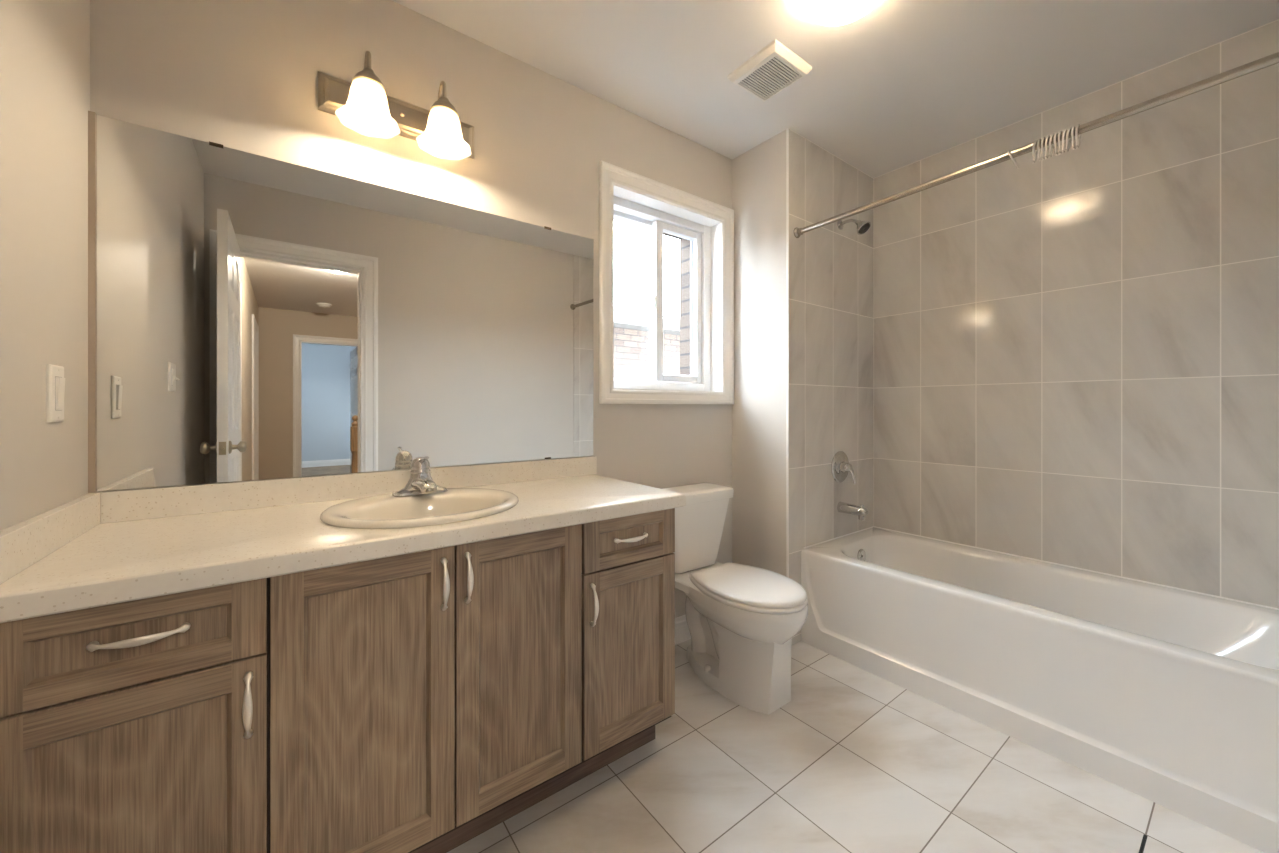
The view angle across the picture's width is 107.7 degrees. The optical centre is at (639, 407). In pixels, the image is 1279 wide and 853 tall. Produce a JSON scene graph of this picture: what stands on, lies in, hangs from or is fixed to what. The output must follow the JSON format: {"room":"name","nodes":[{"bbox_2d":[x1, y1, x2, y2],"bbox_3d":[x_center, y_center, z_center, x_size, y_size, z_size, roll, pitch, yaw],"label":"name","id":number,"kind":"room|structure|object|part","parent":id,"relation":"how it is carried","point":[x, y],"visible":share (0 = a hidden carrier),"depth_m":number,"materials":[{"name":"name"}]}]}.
{"room":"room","nodes":[
{"label":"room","id":0,"kind":"room"},
{"bbox_2d":[0,0,89,530],"bbox_3d":[-0.815,-0.093,0.367,0.100,2.440,2.205,0,0,-37],"label":"wall","id":1,"kind":"structure","parent":0,"point":[45,44],"depth_m":0.90,"materials":[{"name":"beige paint"}]},
{"bbox_2d":[46,364,64,421],"bbox_3d":[-1.181,-0.029,0.949,0.012,0.115,0.070,0,0,-37],"label":"light switch","id":2,"kind":"object","parent":1,"relation":"attached to","point":[55,380],"visible":1,"depth_m":0.94,"materials":[{"name":"white plastic"}]},
{"bbox_2d":[88,111,96,492],"bbox_3d":[-1.306,-0.251,1.116,0.012,0.906,0.016,0,0,-37],"label":"trim","id":3,"kind":"structure","parent":1,"relation":"attached to","point":[91,115],"depth_m":1.11,"materials":[{"name":"beige"}]},
{"bbox_2d":[90,0,731,617],"bbox_3d":[-0.152,-0.093,2.116,3.059,2.440,0.200,0,0,-37],"label":"wall","id":4,"kind":"structure","parent":0,"point":[242,75],"depth_m":1.56,"materials":[{"name":"beige paint"}]},
{"bbox_2d":[96,114,592,490],"bbox_3d":[-0.748,-0.252,1.536,1.385,0.905,0.012,0,0,-37],"label":"wall mirror","id":5,"kind":"object","parent":4,"relation":"attached to","point":[258,317],"visible":0.99,"depth_m":1.36,"materials":[{"name":"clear mirror"}]},
{"bbox_2d":[100,456,596,523],"bbox_3d":[-0.739,0.240,1.539,1.388,0.074,0.019,0,0,-37],"label":"backsplash","id":6,"kind":"structure","parent":4,"relation":"attached to","point":[148,503],"depth_m":1.35,"materials":[{"name":"beige stone"}]},
{"bbox_2d":[318,51,473,159],"bbox_3d":[-0.709,-0.934,1.439,0.456,0.218,0.217,0,0,-37],"label":"vanity light","id":7,"kind":"object","parent":4,"relation":"attached to","point":[362,105],"visible":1,"depth_m":1.41,"materials":[{"name":"white glass"}]},
{"bbox_3d":[-0.782,-0.878,1.351,0.157,0.107,0.157,0,0,31],"label":"lamp shade","id":8,"kind":"part","parent":7,"relation":"part of","materials":[{"name":"white glass"}]},
{"bbox_3d":[-0.813,-0.981,1.391,0.040,0.124,0.116,0,0,-37],"label":"arm","id":9,"kind":"part","parent":7,"relation":"part of","materials":[{"name":"silver metal"}]},
{"bbox_3d":[-0.782,-0.886,1.351,0.056,0.075,0.056,0,0,-37],"label":"bulb","id":10,"kind":"part","parent":7,"relation":"part of","materials":[{"name":"white glass"}]},
{"bbox_3d":[-0.647,-0.981,1.516,0.040,0.124,0.116,0,0,-37],"label":"arm","id":11,"kind":"part","parent":7,"relation":"part of","materials":[{"name":"silver metal"}]},
{"bbox_3d":[-0.616,-0.878,1.475,0.157,0.107,0.157,0,0,-14],"label":"lamp shade","id":12,"kind":"part","parent":7,"relation":"part of","materials":[{"name":"white glass"}]},
{"bbox_3d":[-0.616,-0.886,1.475,0.056,0.075,0.056,0,0,-37],"label":"bulb","id":13,"kind":"part","parent":7,"relation":"part of","materials":[{"name":"white glass"}]},
{"bbox_2d":[599,160,733,403],"bbox_3d":[0.109,-0.528,2.290,0.822,1.022,0.206,0,0,-37],"label":"window","id":14,"kind":"structure","parent":4,"relation":"in","point":[628,197],"depth_m":2.31,"materials":[{"name":"white paint"}]},
{"bbox_3d":[0.075,-0.520,2.325,0.683,0.884,0.110,0,0,-37],"label":"frame","id":15,"kind":"part","parent":14,"relation":"part of","materials":[{"name":"white plastic"}]},
{"bbox_3d":[0.188,-0.523,2.398,0.306,0.788,0.058,0,0,-37],"label":"sash","id":16,"kind":"part","parent":14,"relation":"part of","materials":[{"name":"white plastic"}]},
{"bbox_2d":[675,614,690,644],"bbox_3d":[0.145,1.067,2.206,0.873,0.120,0.014,0,0,-37],"label":"baseboard","id":17,"kind":"structure","parent":4,"relation":"attached to","point":[682,633],"depth_m":2.24,"materials":[{"name":"white paint"}]},
{"bbox_2d":[614,220,689,374],"bbox_3d":[0.054,-0.523,2.459,1.200,1.700,0.100,0,0,-37],"label":"brick wall","id":18,"kind":"structure","parent":0,"point":[684,243],"depth_m":2.61,"materials":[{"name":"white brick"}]},
{"bbox_2d":[732,129,873,645],"bbox_3d":[0.915,-0.093,2.574,0.801,2.440,0.348,0,0,-37],"label":"wall","id":19,"kind":"structure","parent":0,"point":[831,269],"depth_m":2.35,"materials":[{"name":"grey tile"}]},
{"bbox_2d":[786,128,788,577],"bbox_3d":[0.697,-0.093,2.198,0.004,2.440,0.011,0,0,-37],"label":"trim","id":20,"kind":"structure","parent":19,"relation":"attached to","point":[787,129],"depth_m":2.20,"materials":[{"name":"white paint"}]},
{"bbox_2d":[831,451,855,483],"bbox_3d":[1.079,0.311,2.430,0.166,0.166,0.079,0,0,-37],"label":"shower valve","id":21,"kind":"object","parent":19,"relation":"attached to","point":[840,465],"visible":1,"depth_m":2.43,"materials":[{"name":"silver metal"}]},
{"bbox_3d":[1.084,0.337,2.424,0.060,0.111,0.063,0,0,-37],"label":"lever","id":22,"kind":"part","parent":21,"relation":"part of","materials":[{"name":"silver metal"}]},
{"bbox_2d":[837,501,868,519],"bbox_3d":[1.102,0.529,2.403,0.058,0.079,0.149,0,0,-37],"label":"tub spout","id":23,"kind":"object","parent":19,"relation":"attached to","point":[842,507],"visible":1,"depth_m":2.38,"materials":[{"name":"silver metal"}]},
{"bbox_2d":[837,219,870,234],"bbox_3d":[1.105,-0.935,2.399,0.075,0.108,0.159,0,0,-37],"label":"shower head","id":24,"kind":"object","parent":19,"relation":"attached to","point":[862,227],"visible":1,"depth_m":2.37},
{"bbox_3d":[1.089,-0.957,2.421,0.017,0.042,0.105,0,0,-37],"label":"arm","id":25,"kind":"part","parent":24,"relation":"part of","materials":[{"name":"silver metal"}]},
{"bbox_2d":[794,52,1278,237],"bbox_3d":[1.210,-0.848,1.622,0.050,0.076,1.528,0,0,-37],"label":"curtain rod","id":26,"kind":"object","parent":19,"relation":"attached to","point":[1272,59],"visible":1,"depth_m":1.41,"materials":[{"name":"silver metal"}]},
{"bbox_2d":[1007,150,1018,168],"bbox_3d":[1.253,-0.831,1.565,0.047,0.070,0.028,0,0,-37],"label":"ring","id":27,"kind":"object","parent":26,"relation":"hanging from","point":[1008,151],"visible":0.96,"depth_m":1.56,"materials":[{"name":"white plastic"}]},
{"bbox_2d":[1032,140,1037,163],"bbox_3d":[1.287,-0.832,1.520,0.047,0.070,0.017,0,0,-37],"label":"ring","id":28,"kind":"object","parent":26,"relation":"hanging from","point":[1034,155],"visible":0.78,"depth_m":1.51,"materials":[{"name":"white plastic"}]},
{"bbox_2d":[1037,139,1041,161],"bbox_3d":[1.294,-0.832,1.510,0.047,0.070,0.008,0,0,-37],"label":"ring","id":29,"kind":"object","parent":26,"relation":"hanging from","point":[1038,141],"visible":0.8,"depth_m":1.50,"materials":[{"name":"white plastic"}]},
{"bbox_2d":[1041,137,1044,160],"bbox_3d":[1.300,-0.833,1.502,0.047,0.070,0.011,0,0,-37],"label":"ring","id":30,"kind":"object","parent":26,"relation":"hanging from","point":[1043,138],"visible":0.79,"depth_m":1.50,"materials":[{"name":"white plastic"}]},
{"bbox_2d":[1045,135,1049,158],"bbox_3d":[1.306,-0.833,1.494,0.047,0.070,0.014,0,0,-37],"label":"ring","id":31,"kind":"object","parent":26,"relation":"hanging from","point":[1048,136],"visible":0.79,"depth_m":1.49,"materials":[{"name":"white plastic"}]},
{"bbox_2d":[1048,134,1053,157],"bbox_3d":[1.311,-0.833,1.487,0.047,0.070,0.017,0,0,-37],"label":"ring","id":32,"kind":"object","parent":26,"relation":"hanging from","point":[1050,151],"visible":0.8,"depth_m":1.48,"materials":[{"name":"white plastic"}]},
{"bbox_2d":[1054,133,1057,155],"bbox_3d":[1.319,-0.833,1.477,0.047,0.070,0.008,0,0,-37],"label":"ring","id":33,"kind":"object","parent":26,"relation":"hanging from","point":[1055,134],"visible":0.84,"depth_m":1.47,"materials":[{"name":"white plastic"}]},
{"bbox_2d":[1058,131,1062,154],"bbox_3d":[1.324,-0.833,1.470,0.047,0.070,0.011,0,0,-37],"label":"ring","id":34,"kind":"object","parent":26,"relation":"hanging from","point":[1059,134],"visible":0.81,"depth_m":1.46,"materials":[{"name":"white plastic"}]},
{"bbox_2d":[1061,129,1066,153],"bbox_3d":[1.330,-0.833,1.462,0.047,0.070,0.014,0,0,-37],"label":"ring","id":35,"kind":"object","parent":26,"relation":"hanging from","point":[1063,134],"visible":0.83,"depth_m":1.46,"materials":[{"name":"white plastic"}]},
{"bbox_2d":[1065,127,1071,152],"bbox_3d":[1.336,-0.834,1.454,0.047,0.070,0.017,0,0,-37],"label":"ring","id":36,"kind":"object","parent":26,"relation":"hanging from","point":[1067,146],"visible":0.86,"depth_m":1.45,"materials":[{"name":"white plastic"}]},
{"bbox_2d":[1071,126,1075,149],"bbox_3d":[1.343,-0.834,1.445,0.047,0.070,0.008,0,0,-37],"label":"ring","id":37,"kind":"object","parent":26,"relation":"hanging from","point":[1073,138],"visible":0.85,"depth_m":1.44,"materials":[{"name":"white plastic"}]},
{"bbox_2d":[1075,124,1080,148],"bbox_3d":[1.349,-0.834,1.437,0.047,0.070,0.011,0,0,-37],"label":"ring","id":38,"kind":"object","parent":26,"relation":"hanging from","point":[1077,143],"visible":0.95,"depth_m":1.43,"materials":[{"name":"white plastic"}]},
{"bbox_2d":[392,0,1278,177],"bbox_3d":[0.449,-1.353,1.315,3.260,0.080,2.205,0,0,-37],"label":"ceiling","id":39,"kind":"structure","parent":0,"point":[902,83],"depth_m":1.74,"materials":[{"name":"paint"}]},
{"bbox_2d":[727,39,811,101],"bbox_3d":[0.505,-1.300,1.823,0.224,0.027,0.230,0,0,-37],"label":"ceiling vent","id":40,"kind":"object","parent":39,"relation":"in","point":[775,67],"visible":1,"depth_m":1.79,"materials":[{"name":"white plastic"}]},
{"bbox_2d":[800,0,881,25],"bbox_3d":[0.629,-1.268,1.424,0.282,0.092,0.280,0,0,-37],"label":"dome light","id":41,"kind":"object","parent":39,"relation":"attached to","point":[823,12],"visible":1,"depth_m":1.45,"materials":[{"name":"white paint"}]},
{"bbox_2d":[447,639,1263,852],"bbox_3d":[0.491,1.157,1.259,3.260,0.060,1.945,0,0,-37],"label":"floor","id":42,"kind":"structure","parent":0,"point":[857,760],"depth_m":1.38,"materials":[{"name":"tile"}]},
{"bbox_2d":[0,577,268,852],"bbox_3d":[-1.000,0.664,0.992,0.346,0.688,0.575,0,0,-37],"label":"vanity cabinet","id":43,"kind":"object","parent":42,"relation":"on","point":[142,725],"visible":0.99,"depth_m":0.79,"materials":[{"name":"brown wood"}]},
{"bbox_3d":[-0.852,0.394,0.794,0.341,0.144,0.019,0,0,-37],"label":"drawer","id":44,"kind":"part","parent":43,"relation":"part of","materials":[{"name":"brown wood"}]},
{"bbox_3d":[-0.833,0.385,0.777,0.121,0.014,0.031,0,0,-37],"label":"handle","id":45,"kind":"part","parent":43,"relation":"part of","materials":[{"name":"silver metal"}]},
{"bbox_3d":[-0.721,0.553,0.861,0.014,0.121,0.031,0,0,-37],"label":"handle","id":46,"kind":"part","parent":43,"relation":"part of","materials":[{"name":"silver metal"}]},
{"bbox_2d":[269,524,581,852],"bbox_3d":[-0.586,0.664,1.302,0.687,0.688,0.575,0,0,-37],"label":"vanity cabinet","id":47,"kind":"object","parent":42,"relation":"on","point":[413,697],"visible":0.99,"depth_m":1.06,"materials":[{"name":"brown wood"}]},
{"bbox_2d":[0,456,685,622],"bbox_3d":[-0.582,0.261,1.315,1.408,0.117,0.566,0,0,-37],"label":"countertop","id":48,"kind":"structure","parent":47,"relation":"on","point":[96,549],"depth_m":1.04,"materials":[{"name":"beige stone"}]},
{"bbox_2d":[320,488,518,528],"bbox_3d":[-0.589,0.344,1.299,0.496,0.167,0.456,0,0,-37],"label":"sink","id":49,"kind":"object","parent":48,"relation":"in","point":[382,511],"visible":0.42,"depth_m":1.32,"materials":[{"name":"beige ceramic"}]},
{"bbox_2d":[392,456,447,495],"bbox_3d":[-0.642,0.201,1.391,0.156,0.118,0.152,0,0,-37],"label":"faucet","id":50,"kind":"object","parent":48,"relation":"on","point":[420,481],"visible":1,"depth_m":1.40,"materials":[{"name":"silver metal"}]},
{"bbox_3d":[-0.654,0.173,1.408,0.057,0.062,0.111,0,0,-37],"label":"lever","id":51,"kind":"part","parent":50,"relation":"part of","materials":[{"name":"silver metal"}]},
{"bbox_3d":[-0.633,0.232,1.380,0.066,0.044,0.123,0,0,-37],"label":"spout","id":52,"kind":"part","parent":50,"relation":"part of","materials":[{"name":"silver metal"}]},
{"bbox_3d":[-0.575,0.655,1.002,0.340,0.666,0.019,0,0,-37],"label":"door","id":53,"kind":"part","parent":47,"relation":"part of","materials":[{"name":"brown wood"}]},
{"bbox_3d":[-0.445,0.406,1.068,0.014,0.121,0.031,0,0,-37],"label":"handle","id":54,"kind":"part","parent":47,"relation":"part of","materials":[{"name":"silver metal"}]},
{"bbox_3d":[-0.402,0.404,1.100,0.014,0.121,0.031,0,0,-37],"label":"handle","id":55,"kind":"part","parent":47,"relation":"part of","materials":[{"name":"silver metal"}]},
{"bbox_3d":[-0.301,0.655,1.207,0.337,0.666,0.019,0,0,-37],"label":"door","id":56,"kind":"part","parent":47,"relation":"part of","materials":[{"name":"brown wood"}]},
{"bbox_2d":[412,726,654,852],"bbox_3d":[-0.629,1.068,1.353,1.376,0.118,0.442,0,0,-37],"label":"toe kick","id":57,"kind":"object","parent":42,"relation":"on","point":[446,843],"visible":0.19,"depth_m":1.32,"materials":[{"name":"brown wood"}]},
{"bbox_2d":[579,508,674,764],"bbox_3d":[-0.174,0.664,1.611,0.343,0.688,0.575,0,0,-37],"label":"vanity cabinet","id":58,"kind":"object","parent":42,"relation":"on","point":[628,562],"visible":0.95,"depth_m":1.40,"materials":[{"name":"brown wood"}]},
{"bbox_3d":[-0.126,0.555,1.307,0.014,0.121,0.031,0,0,-37],"label":"handle","id":59,"kind":"part","parent":58,"relation":"part of","materials":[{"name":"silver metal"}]},
{"bbox_3d":[-0.025,0.394,1.414,0.336,0.144,0.019,0,0,-37],"label":"drawer","id":60,"kind":"part","parent":58,"relation":"part of","materials":[{"name":"brown wood"}]},
{"bbox_3d":[-0.018,0.389,1.388,0.121,0.014,0.031,0,0,-37],"label":"handle","id":61,"kind":"part","parent":58,"relation":"part of","materials":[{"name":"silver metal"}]},
{"bbox_2d":[659,482,807,714],"bbox_3d":[0.380,0.748,1.953,0.402,0.757,0.680,0,0,-37],"label":"toilet","id":62,"kind":"object","parent":42,"relation":"on","point":[743,620],"visible":0.91,"depth_m":1.82,"materials":[{"name":"white ceramic"}]},
{"bbox_3d":[0.236,0.395,2.144,0.402,0.051,0.201,0,0,-37],"label":"tank lid","id":63,"kind":"part","parent":62,"relation":"part of","materials":[{"name":"white ceramic"}]},
{"bbox_3d":[0.235,0.573,2.146,0.372,0.317,0.174,0,0,-37],"label":"tank","id":64,"kind":"part","parent":62,"relation":"part of","materials":[{"name":"white ceramic"}]},
{"bbox_3d":[0.446,0.724,1.865,0.362,0.017,0.456,0,0,-37],"label":"seat","id":65,"kind":"part","parent":62,"relation":"part of","materials":[{"name":"white plastic"}]},
{"bbox_3d":[0.446,0.702,1.865,0.356,0.023,0.450,0,0,-37],"label":"seat lid","id":66,"kind":"part","parent":62,"relation":"part of","materials":[{"name":"white plastic"}]},
{"bbox_2d":[801,527,1278,852],"bbox_3d":[1.518,0.904,1.853,0.700,0.444,1.526,0,0,-37],"label":"bathtub","id":67,"kind":"object","parent":42,"relation":"on","point":[1169,697],"visible":1,"depth_m":1.58,"materials":[{"name":"white ceramic"}]},
{"bbox_3d":[1.129,0.754,2.370,0.072,0.072,0.016,0,0,-37],"label":"overflow plate","id":68,"kind":"part","parent":67,"relation":"part of","materials":[{"name":"silver metal"}]},
{"bbox_2d":[801,527,1278,686],"bbox_3d":[1.518,0.852,1.853,0.700,0.340,1.526,0,0,-37],"label":"basin","id":69,"kind":"object","parent":67,"relation":"in","point":[954,615],"depth_m":1.75,"materials":[{"name":"white ceramic"}]},
{"bbox_2d":[874,19,1278,607],"bbox_3d":[1.712,-0.093,2.261,0.100,2.440,2.205,0,0,-37],"label":"wall","id":70,"kind":"structure","parent":0,"point":[1076,352],"depth_m":1.93,"materials":[{"name":"grey tile"}]},
{"bbox_2d":[803,526,1278,609],"bbox_3d":[1.525,0.681,1.859,0.680,0.009,1.528,0,0,-37],"label":"trim","id":71,"kind":"structure","parent":70,"relation":"attached to","point":[872,526],"depth_m":1.99,"materials":[{"name":"white paint"}]},
{"label":"outside","id":72,"kind":"structure","parent":0,"visible":0},
{"bbox_3d":[-0.990,4.176,9.019,22.000,0.100,11.750,0,0,-37],"label":"ground","id":73,"kind":"structure","parent":72,"visible":0},
{"bbox_2d":[614,307,679,382],"bbox_3d":[0.881,1.377,8.191,16.600,5.500,3.320,0,0,-37],"label":"neighbouring house","id":74,"kind":"structure","parent":73,"relation":"on","point":[631,326],"depth_m":5.79,"materials":[{"name":"brick"}]}
]}

